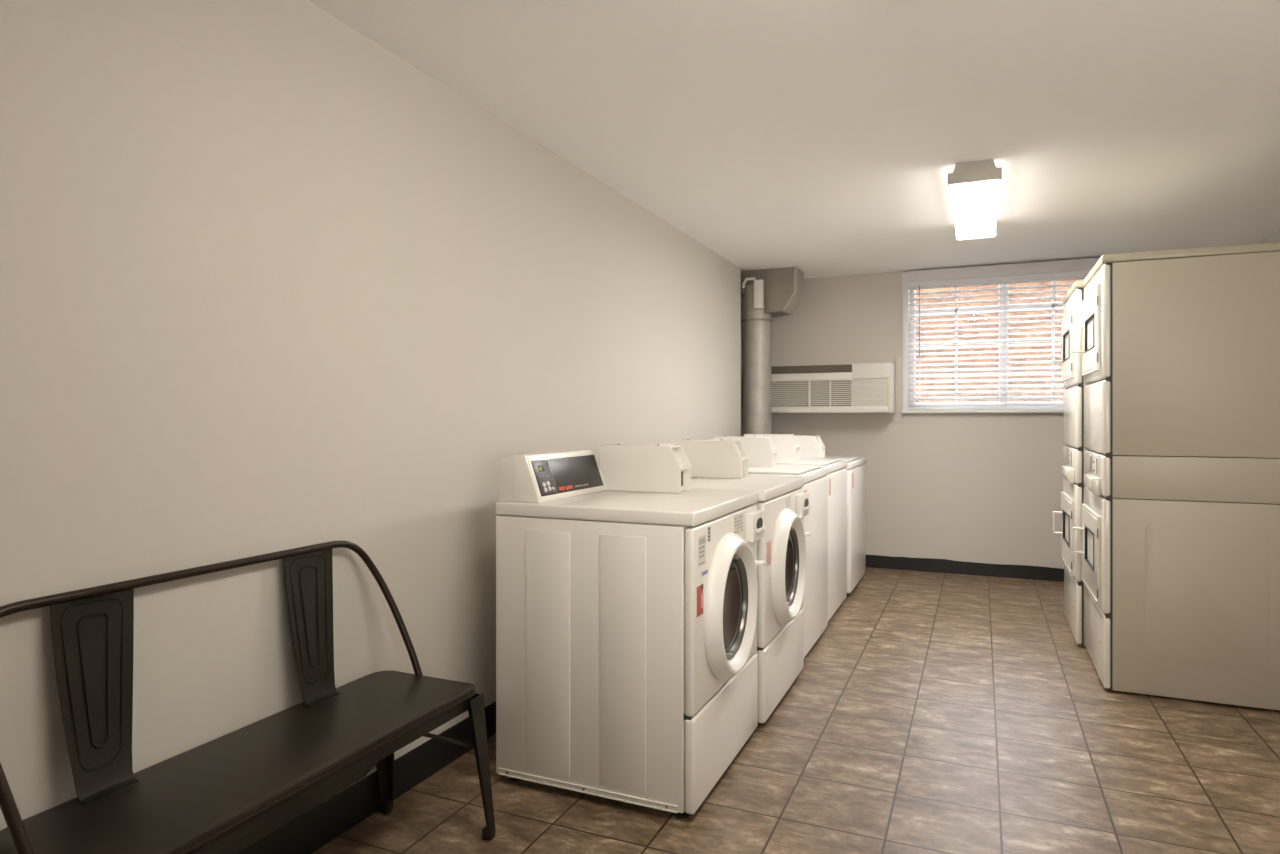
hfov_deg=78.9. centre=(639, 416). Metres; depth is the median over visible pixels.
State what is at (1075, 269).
window blind
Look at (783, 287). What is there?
ventilation duct
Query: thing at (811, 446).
washer
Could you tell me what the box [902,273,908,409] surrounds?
trim
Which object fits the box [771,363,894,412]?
air conditioner
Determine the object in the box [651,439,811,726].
washer
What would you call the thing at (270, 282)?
wall
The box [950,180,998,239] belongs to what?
diffuser
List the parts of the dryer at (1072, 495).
handle, handle, door, door, coin plate, panel, control panel, toe panel, lid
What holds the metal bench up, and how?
on the floor
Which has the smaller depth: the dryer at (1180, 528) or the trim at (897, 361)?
the dryer at (1180, 528)
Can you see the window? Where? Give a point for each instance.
(1053, 282)
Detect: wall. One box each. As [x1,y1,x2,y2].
[0,0,740,830]
[741,272,1064,568]
[915,279,1083,401]
[1257,230,1279,243]
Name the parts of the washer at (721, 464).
panel, panel, panel, door, door glass, detergent drawer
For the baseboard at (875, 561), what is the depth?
6.07 m
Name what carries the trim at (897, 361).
attached to the wall at (965, 487)
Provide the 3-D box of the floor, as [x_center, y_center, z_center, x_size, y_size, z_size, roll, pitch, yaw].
[0.368,1.280,1.389,4.160,0.100,10.740,0,0,24]
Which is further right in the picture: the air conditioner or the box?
the air conditioner
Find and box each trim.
[894,357,901,421]
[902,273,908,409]
[902,410,1062,412]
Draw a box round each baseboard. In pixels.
[237,701,495,853]
[866,555,1063,581]
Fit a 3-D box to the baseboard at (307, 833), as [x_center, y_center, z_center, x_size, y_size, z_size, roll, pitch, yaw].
[-1.155,1.167,1.668,0.006,0.125,9.730,0,0,24]
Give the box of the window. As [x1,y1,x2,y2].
[910,281,1063,406]
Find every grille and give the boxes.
[771,380,850,405]
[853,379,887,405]
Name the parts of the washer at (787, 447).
lid, panel, panel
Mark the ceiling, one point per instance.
(820, 138)
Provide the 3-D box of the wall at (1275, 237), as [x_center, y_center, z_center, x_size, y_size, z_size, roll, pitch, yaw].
[2.164,0.030,0.493,0.150,2.400,10.540,0,0,24]
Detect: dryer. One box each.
[1053,281,1086,645]
[1072,242,1279,710]
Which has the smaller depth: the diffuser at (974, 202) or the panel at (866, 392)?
the diffuser at (974, 202)
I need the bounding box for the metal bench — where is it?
[0,541,495,853]
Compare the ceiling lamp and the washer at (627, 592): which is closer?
the washer at (627, 592)
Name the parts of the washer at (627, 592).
panel, panel, panel, door, door glass, detergent drawer, door pull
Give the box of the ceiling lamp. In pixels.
[948,159,1001,239]
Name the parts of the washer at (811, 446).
lid, panel, panel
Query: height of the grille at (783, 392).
0.202 m
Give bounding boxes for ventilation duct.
[741,267,803,435]
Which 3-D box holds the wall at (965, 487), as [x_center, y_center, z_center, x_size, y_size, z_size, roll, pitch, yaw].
[2.481,0.030,6.217,4.160,2.400,0.200,0,0,24]
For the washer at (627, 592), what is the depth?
2.50 m
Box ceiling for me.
[308,0,1279,278]
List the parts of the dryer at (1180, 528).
handle, handle, door, door, coin plate, panel, control panel, toe panel, lid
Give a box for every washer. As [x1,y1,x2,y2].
[496,444,764,817]
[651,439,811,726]
[706,436,828,657]
[741,433,846,620]
[794,435,865,596]
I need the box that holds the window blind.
[907,258,1099,409]
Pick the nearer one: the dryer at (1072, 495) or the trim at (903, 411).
the dryer at (1072, 495)
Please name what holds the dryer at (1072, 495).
on the floor
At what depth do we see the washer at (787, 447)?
4.86 m
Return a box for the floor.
[312,567,1279,853]
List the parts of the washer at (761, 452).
lid, panel, panel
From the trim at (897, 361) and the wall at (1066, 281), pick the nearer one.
the trim at (897, 361)
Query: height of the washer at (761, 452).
1.124 m
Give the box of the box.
[742,277,763,308]

